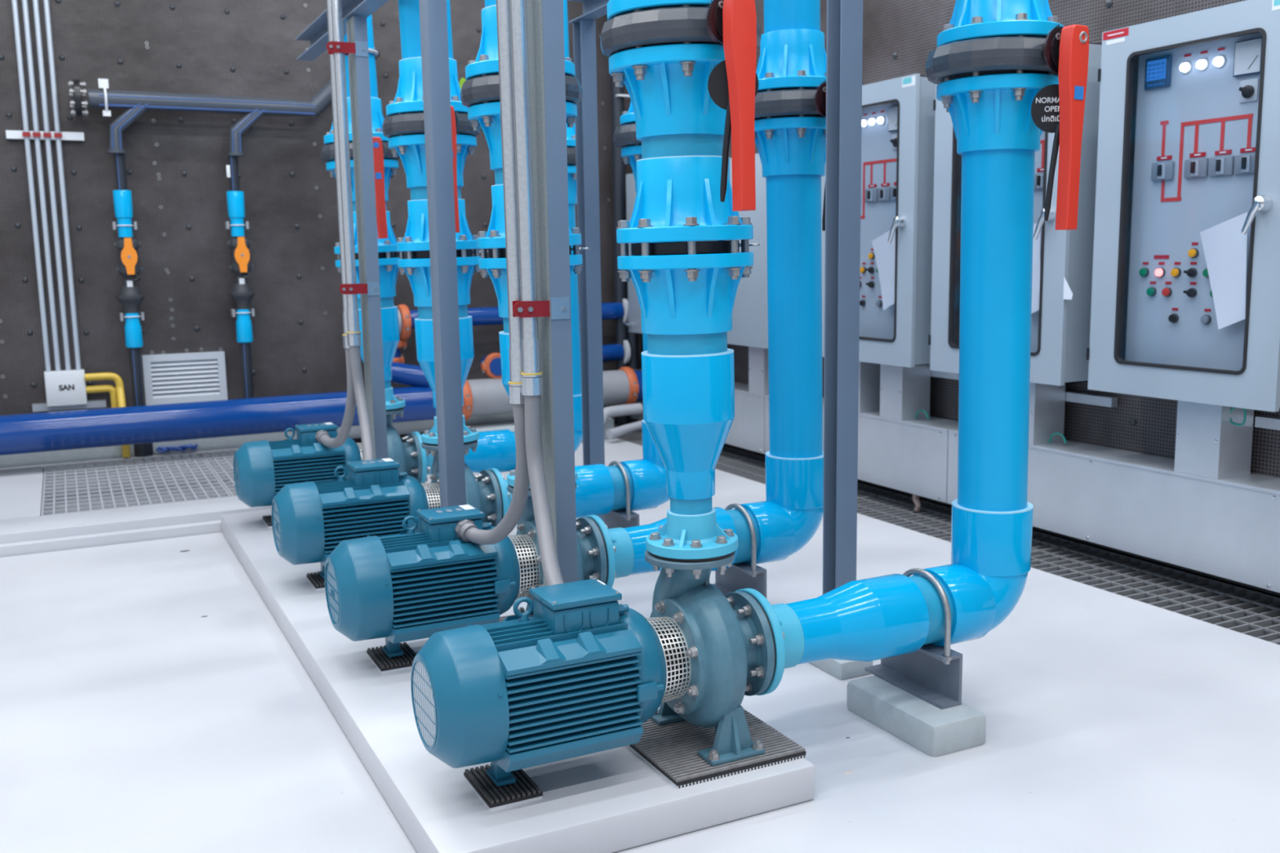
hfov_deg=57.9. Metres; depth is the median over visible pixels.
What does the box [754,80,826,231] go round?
valve
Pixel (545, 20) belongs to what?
steel post
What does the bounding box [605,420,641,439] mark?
drain pipe
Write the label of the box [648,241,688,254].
gasket
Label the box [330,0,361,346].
conduit
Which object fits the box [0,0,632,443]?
wall
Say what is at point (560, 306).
plate
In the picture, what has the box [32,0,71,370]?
conduit
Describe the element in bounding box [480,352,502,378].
coupling
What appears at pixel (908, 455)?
duct
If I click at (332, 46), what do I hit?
clamp
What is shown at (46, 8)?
conduit
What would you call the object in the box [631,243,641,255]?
valve
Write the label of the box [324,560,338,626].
fan grille
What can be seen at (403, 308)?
coupling
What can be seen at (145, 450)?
pipe sleeve
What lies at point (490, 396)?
spool
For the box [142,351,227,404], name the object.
air vent
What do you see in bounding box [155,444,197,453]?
cable coil
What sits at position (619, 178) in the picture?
pipe
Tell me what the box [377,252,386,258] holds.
valve
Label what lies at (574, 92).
valve
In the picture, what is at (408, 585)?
pump
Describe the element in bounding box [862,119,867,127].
lamp
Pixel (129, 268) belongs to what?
valve
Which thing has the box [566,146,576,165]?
valve
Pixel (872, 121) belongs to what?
lamp
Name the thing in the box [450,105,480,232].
valve
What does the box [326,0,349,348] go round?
conduit
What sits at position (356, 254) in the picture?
valve
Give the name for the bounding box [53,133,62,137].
clamp
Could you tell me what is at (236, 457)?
fan grille
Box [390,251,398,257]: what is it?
valve
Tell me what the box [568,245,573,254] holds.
valve
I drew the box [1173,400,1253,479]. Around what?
pillar
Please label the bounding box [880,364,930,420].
pillar
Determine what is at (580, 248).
valve
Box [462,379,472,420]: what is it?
coupling
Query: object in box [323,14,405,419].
pipe
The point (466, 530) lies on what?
flexible hose
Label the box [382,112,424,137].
valve
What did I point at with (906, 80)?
print
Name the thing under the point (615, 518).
channel
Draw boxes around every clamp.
[22,132,31,137]
[32,132,40,137]
[43,132,51,137]
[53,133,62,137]
[326,40,355,55]
[339,283,368,294]
[512,300,550,317]
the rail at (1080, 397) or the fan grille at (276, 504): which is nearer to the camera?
the fan grille at (276, 504)
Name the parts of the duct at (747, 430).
lid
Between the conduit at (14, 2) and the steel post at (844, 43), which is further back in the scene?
the conduit at (14, 2)
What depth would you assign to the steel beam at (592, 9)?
4.60 m
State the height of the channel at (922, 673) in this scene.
0.130 m
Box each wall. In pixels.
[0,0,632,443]
[638,0,1279,597]
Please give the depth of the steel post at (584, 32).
4.78 m
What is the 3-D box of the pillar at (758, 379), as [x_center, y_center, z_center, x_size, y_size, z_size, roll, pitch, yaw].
[0.722,-0.322,6.508,0.170,0.262,0.160,-5,9,-26]
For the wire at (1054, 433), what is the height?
0.050 m
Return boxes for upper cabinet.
[619,153,768,348]
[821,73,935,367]
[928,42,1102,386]
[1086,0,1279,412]
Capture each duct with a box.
[631,368,768,453]
[764,395,958,502]
[946,428,1279,592]
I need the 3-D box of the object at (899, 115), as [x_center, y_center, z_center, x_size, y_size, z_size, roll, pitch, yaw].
[1.131,-0.953,5.491,0.304,1.280,0.757,-5,9,-26]
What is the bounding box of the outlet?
[397,308,401,335]
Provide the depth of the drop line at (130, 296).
6.60 m
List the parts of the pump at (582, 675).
lid, motor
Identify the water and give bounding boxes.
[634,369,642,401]
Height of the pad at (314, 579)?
0.020 m
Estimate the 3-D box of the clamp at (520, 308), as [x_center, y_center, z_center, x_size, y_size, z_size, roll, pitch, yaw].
[-0.260,-0.282,2.769,0.106,0.048,0.054,-5,9,-26]
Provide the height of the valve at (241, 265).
0.240 m
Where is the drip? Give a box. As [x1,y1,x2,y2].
[912,493,920,511]
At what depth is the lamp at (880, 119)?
5.34 m
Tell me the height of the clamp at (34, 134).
0.024 m
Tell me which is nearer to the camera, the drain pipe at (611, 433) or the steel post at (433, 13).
the steel post at (433, 13)
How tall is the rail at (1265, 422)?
0.036 m
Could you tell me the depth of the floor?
2.95 m
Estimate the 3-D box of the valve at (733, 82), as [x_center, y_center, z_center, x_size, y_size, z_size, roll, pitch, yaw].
[0.108,-0.651,2.392,0.333,0.420,0.423,-6,10,-26]
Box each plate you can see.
[354,40,368,56]
[366,281,379,295]
[550,297,569,319]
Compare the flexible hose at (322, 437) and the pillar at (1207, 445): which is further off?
the flexible hose at (322, 437)
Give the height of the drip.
0.088 m
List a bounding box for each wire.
[915,409,928,419]
[1048,432,1066,444]
[1230,407,1246,426]
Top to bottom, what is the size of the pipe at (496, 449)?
3.022 m
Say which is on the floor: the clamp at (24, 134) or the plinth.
the plinth
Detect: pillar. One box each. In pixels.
[748,346,768,395]
[857,361,880,412]
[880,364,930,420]
[1028,382,1065,444]
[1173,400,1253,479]
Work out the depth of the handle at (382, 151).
4.72 m
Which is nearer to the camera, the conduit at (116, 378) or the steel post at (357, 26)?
the steel post at (357, 26)
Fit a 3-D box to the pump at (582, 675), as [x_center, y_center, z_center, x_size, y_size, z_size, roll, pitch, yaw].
[-0.079,0.506,2.512,0.804,0.444,0.336,-5,9,-26]
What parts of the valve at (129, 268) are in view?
lever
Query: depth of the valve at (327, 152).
4.80 m
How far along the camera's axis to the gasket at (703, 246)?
2.37 m
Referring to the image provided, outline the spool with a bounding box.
[466,369,629,416]
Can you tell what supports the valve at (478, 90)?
attached to the pipe at (486, 115)
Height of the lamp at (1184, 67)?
0.037 m
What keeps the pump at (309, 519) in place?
on the pad
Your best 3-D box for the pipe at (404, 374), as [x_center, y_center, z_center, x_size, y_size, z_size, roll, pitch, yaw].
[-1.463,-0.325,7.149,0.358,0.180,0.139,0,9,8]
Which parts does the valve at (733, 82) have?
notch plate, lever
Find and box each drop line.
[111,153,144,406]
[224,155,254,398]
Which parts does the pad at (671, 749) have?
backing plate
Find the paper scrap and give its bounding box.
[1062,276,1072,299]
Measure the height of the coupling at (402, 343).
0.072 m
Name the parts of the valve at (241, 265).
lever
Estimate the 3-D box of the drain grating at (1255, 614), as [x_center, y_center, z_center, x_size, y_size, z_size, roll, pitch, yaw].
[1.854,0.581,4.122,0.446,0.030,1.146,-5,9,-26]
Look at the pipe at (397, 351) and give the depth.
7.17 m
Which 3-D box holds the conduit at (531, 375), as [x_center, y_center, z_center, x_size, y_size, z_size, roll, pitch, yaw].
[-0.291,-1.579,2.574,0.067,3.040,0.054,-5,9,-26]
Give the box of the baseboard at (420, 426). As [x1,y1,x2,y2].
[0,413,514,467]
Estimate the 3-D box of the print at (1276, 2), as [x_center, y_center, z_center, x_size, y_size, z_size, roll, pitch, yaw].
[1.952,-1.296,3.515,0.001,0.026,0.060,-5,9,-26]
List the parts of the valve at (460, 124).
lever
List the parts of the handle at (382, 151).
lever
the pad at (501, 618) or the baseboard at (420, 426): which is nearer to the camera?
the pad at (501, 618)
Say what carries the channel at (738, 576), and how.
on the support block
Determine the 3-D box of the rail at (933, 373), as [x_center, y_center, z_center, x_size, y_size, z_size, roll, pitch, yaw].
[1.385,-0.252,5.408,0.035,0.036,0.340,-5,9,-26]
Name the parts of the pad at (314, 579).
backing plate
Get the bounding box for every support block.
[809,659,872,679]
[846,675,986,756]
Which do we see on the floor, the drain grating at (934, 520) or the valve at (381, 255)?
the drain grating at (934, 520)
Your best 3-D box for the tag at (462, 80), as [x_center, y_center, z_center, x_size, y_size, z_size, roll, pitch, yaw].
[-0.615,-1.164,4.035,0.035,0.100,0.004,-5,9,-26]
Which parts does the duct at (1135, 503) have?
lid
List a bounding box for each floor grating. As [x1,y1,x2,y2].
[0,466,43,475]
[40,453,231,515]
[200,449,237,496]
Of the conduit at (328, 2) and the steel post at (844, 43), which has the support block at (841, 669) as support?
the steel post at (844, 43)
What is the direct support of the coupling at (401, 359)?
attached to the pipe at (397, 351)
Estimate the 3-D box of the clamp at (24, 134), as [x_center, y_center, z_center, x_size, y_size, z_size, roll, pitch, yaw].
[-3.372,-1.605,6.364,0.040,0.024,0.043,-5,9,-26]
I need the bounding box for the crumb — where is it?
[843,771,852,774]
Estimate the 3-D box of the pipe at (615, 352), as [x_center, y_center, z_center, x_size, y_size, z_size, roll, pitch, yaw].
[-0.550,-0.447,7.646,1.039,0.139,0.322,-5,9,-26]
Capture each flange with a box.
[622,298,628,322]
[623,340,631,363]
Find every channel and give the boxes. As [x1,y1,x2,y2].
[604,509,639,528]
[711,562,766,598]
[864,643,962,709]
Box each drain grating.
[613,424,764,462]
[715,457,895,497]
[857,493,1079,551]
[1031,543,1279,642]
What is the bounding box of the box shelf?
[31,399,106,412]
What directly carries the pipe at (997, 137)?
on the channel at (922, 673)
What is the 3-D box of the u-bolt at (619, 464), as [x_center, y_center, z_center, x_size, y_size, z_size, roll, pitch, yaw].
[-0.089,0.239,4.479,0.022,0.214,0.212,-5,9,-26]
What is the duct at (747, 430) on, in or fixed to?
attached to the wall at (899, 36)
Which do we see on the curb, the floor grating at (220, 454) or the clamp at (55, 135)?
the floor grating at (220, 454)
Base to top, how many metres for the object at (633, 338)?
0.780 m
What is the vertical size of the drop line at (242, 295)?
1.850 m
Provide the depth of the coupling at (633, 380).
7.65 m
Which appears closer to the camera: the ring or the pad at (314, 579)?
the pad at (314, 579)
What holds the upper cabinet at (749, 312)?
attached to the wall at (899, 36)
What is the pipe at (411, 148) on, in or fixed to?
on the pump at (309, 519)
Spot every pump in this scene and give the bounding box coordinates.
[233,408,430,507]
[271,441,510,578]
[324,482,616,657]
[410,549,784,786]
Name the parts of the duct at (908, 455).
lid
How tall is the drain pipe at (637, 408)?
0.163 m
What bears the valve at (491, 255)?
on the pipe at (486, 115)
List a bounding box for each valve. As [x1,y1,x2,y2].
[114,237,142,280]
[226,236,253,278]
[320,143,334,162]
[355,253,358,259]
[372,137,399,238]
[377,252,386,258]
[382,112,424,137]
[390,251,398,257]
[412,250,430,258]
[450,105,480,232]
[456,249,461,257]
[460,74,499,106]
[466,248,474,256]
[488,248,493,257]
[498,248,506,257]
[564,75,582,104]
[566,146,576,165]
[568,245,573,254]
[579,247,589,250]
[600,0,760,211]
[613,123,697,241]
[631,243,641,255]
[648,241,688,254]
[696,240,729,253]
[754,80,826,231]
[925,24,1088,230]
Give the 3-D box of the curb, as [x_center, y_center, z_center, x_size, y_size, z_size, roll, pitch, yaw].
[-4.344,0.580,5.083,6.200,0.283,2.060,-5,9,-26]
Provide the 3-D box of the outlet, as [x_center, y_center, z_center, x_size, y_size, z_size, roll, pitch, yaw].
[-1.613,-0.635,7.107,0.260,0.170,0.170,-5,9,-26]
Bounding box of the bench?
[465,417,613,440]
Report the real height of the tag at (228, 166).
0.070 m
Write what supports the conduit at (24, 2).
attached to the wall at (175, 162)
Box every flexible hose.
[315,348,355,448]
[349,346,374,460]
[454,404,529,544]
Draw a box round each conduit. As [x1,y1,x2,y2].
[11,0,50,371]
[22,0,60,371]
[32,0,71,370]
[43,0,81,369]
[84,373,130,457]
[85,385,118,408]
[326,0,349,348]
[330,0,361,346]
[496,0,524,404]
[509,0,542,395]
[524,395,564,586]
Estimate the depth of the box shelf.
6.63 m
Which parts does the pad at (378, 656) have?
backing plate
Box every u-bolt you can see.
[608,460,631,520]
[724,503,756,577]
[902,568,951,664]
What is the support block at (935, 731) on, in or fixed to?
on the floor
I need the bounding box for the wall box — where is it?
[44,368,87,406]
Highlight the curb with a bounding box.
[0,448,271,557]
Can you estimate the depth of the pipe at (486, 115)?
3.15 m
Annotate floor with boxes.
[0,437,1279,852]
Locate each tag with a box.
[226,164,230,177]
[458,77,466,89]
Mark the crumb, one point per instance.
(846, 772)
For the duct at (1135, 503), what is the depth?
4.16 m
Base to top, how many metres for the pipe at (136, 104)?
0.687 m
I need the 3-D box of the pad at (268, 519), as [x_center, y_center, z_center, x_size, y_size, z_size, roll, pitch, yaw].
[-1.545,0.401,4.948,0.107,0.020,0.169,-5,9,-26]
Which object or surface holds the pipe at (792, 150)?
on the floor
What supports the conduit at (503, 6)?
attached to the steel post at (545, 20)
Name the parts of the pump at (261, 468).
lid, motor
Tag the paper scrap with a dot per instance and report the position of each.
(1068, 295)
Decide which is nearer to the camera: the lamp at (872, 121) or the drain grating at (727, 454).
the lamp at (872, 121)
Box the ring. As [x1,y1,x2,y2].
[368,48,378,57]
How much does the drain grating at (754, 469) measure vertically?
0.030 m
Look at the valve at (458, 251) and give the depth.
3.97 m
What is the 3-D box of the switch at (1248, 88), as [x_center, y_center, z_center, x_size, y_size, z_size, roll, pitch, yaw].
[1.941,-1.076,3.706,0.030,0.069,0.063,-5,9,-26]
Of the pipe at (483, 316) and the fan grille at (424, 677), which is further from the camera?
the pipe at (483, 316)
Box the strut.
[5,129,84,141]
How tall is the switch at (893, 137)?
0.069 m
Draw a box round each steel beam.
[295,0,388,61]
[568,0,609,22]
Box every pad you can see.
[262,515,272,528]
[306,571,324,591]
[366,642,416,673]
[463,764,542,811]
[498,614,515,622]
[626,708,805,788]
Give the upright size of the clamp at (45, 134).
0.024 m
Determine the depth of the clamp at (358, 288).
4.34 m
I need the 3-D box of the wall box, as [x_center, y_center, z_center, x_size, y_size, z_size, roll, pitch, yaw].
[-3.277,-0.221,6.607,0.206,0.195,0.107,-5,9,-26]
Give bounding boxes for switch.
[889,133,897,150]
[1238,78,1258,102]
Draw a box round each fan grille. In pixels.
[233,454,239,497]
[271,500,280,552]
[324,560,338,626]
[410,658,437,750]
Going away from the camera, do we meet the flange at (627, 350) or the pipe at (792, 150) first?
the pipe at (792, 150)
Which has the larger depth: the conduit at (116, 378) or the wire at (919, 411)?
the conduit at (116, 378)
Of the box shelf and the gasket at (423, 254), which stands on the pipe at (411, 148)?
the gasket at (423, 254)
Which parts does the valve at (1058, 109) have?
notch plate, lever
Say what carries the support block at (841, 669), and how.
on the floor
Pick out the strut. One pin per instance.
(66, 135)
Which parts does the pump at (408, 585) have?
lid, motor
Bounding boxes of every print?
[902,76,911,84]
[1273,0,1279,6]
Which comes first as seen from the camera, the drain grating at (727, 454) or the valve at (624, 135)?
the valve at (624, 135)
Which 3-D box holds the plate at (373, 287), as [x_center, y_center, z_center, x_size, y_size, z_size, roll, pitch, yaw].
[-1.008,-0.522,4.377,0.048,0.052,0.007,-5,9,-26]
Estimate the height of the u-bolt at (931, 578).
0.214 m
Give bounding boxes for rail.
[930,369,959,379]
[1065,391,1118,407]
[1254,415,1279,430]
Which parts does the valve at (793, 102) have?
notch plate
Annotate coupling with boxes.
[392,354,404,363]
[396,339,406,349]
[397,304,411,339]
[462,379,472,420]
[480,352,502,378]
[618,366,639,404]
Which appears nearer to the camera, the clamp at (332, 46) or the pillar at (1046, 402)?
the clamp at (332, 46)
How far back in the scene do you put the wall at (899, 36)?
4.63 m
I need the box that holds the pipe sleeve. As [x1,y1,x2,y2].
[133,443,153,457]
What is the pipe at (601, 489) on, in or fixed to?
on the floor
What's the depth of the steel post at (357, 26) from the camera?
4.36 m
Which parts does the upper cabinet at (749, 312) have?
handle, door, door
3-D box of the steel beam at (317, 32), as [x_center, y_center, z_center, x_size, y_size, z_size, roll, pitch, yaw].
[-0.708,-1.466,3.604,0.072,0.092,3.590,-5,9,-26]
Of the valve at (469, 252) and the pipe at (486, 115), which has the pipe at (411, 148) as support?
the valve at (469, 252)
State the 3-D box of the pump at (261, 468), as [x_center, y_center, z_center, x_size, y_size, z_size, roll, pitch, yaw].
[-1.330,0.152,5.020,0.804,0.444,0.336,-5,9,-26]
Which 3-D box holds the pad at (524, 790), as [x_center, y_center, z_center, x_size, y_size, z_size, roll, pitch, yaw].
[-0.290,0.754,2.442,0.115,0.020,0.169,-5,9,-26]
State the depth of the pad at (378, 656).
3.19 m
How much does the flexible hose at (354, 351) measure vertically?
0.452 m
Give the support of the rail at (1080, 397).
attached to the wall at (899, 36)
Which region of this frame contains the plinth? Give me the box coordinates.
[220,509,814,852]
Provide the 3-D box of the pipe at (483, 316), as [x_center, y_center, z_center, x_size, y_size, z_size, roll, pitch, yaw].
[-0.852,-0.727,7.567,1.600,0.118,0.116,-5,9,-26]
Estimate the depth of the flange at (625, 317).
7.87 m
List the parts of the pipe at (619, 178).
pipe bracket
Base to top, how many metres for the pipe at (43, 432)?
0.227 m
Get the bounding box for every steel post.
[346,15,388,459]
[418,0,466,507]
[526,0,577,586]
[573,18,604,521]
[822,0,862,594]
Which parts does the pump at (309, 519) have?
lid, motor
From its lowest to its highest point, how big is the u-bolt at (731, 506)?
0.214 m
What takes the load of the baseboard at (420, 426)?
attached to the wall at (175, 162)
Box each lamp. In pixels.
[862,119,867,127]
[868,117,876,125]
[876,115,884,124]
[1179,62,1191,73]
[1195,58,1208,70]
[1213,55,1226,67]
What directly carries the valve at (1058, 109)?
attached to the pipe at (997, 137)
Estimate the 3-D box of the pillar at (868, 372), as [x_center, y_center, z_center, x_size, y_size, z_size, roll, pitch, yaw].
[1.108,-0.213,5.739,0.170,0.262,0.155,-5,9,-26]
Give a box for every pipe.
[0,386,435,455]
[68,45,380,156]
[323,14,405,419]
[386,0,480,456]
[390,361,429,386]
[393,347,399,358]
[400,302,623,328]
[412,0,582,483]
[465,0,582,495]
[480,343,624,375]
[488,102,674,519]
[586,0,826,587]
[603,403,643,426]
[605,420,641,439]
[606,0,753,578]
[610,75,630,426]
[735,0,1063,695]
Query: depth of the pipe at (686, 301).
2.40 m
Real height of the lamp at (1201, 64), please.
0.037 m
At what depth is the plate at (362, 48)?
4.25 m
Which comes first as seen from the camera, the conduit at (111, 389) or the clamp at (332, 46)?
the clamp at (332, 46)
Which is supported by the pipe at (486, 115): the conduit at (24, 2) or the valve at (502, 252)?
the valve at (502, 252)

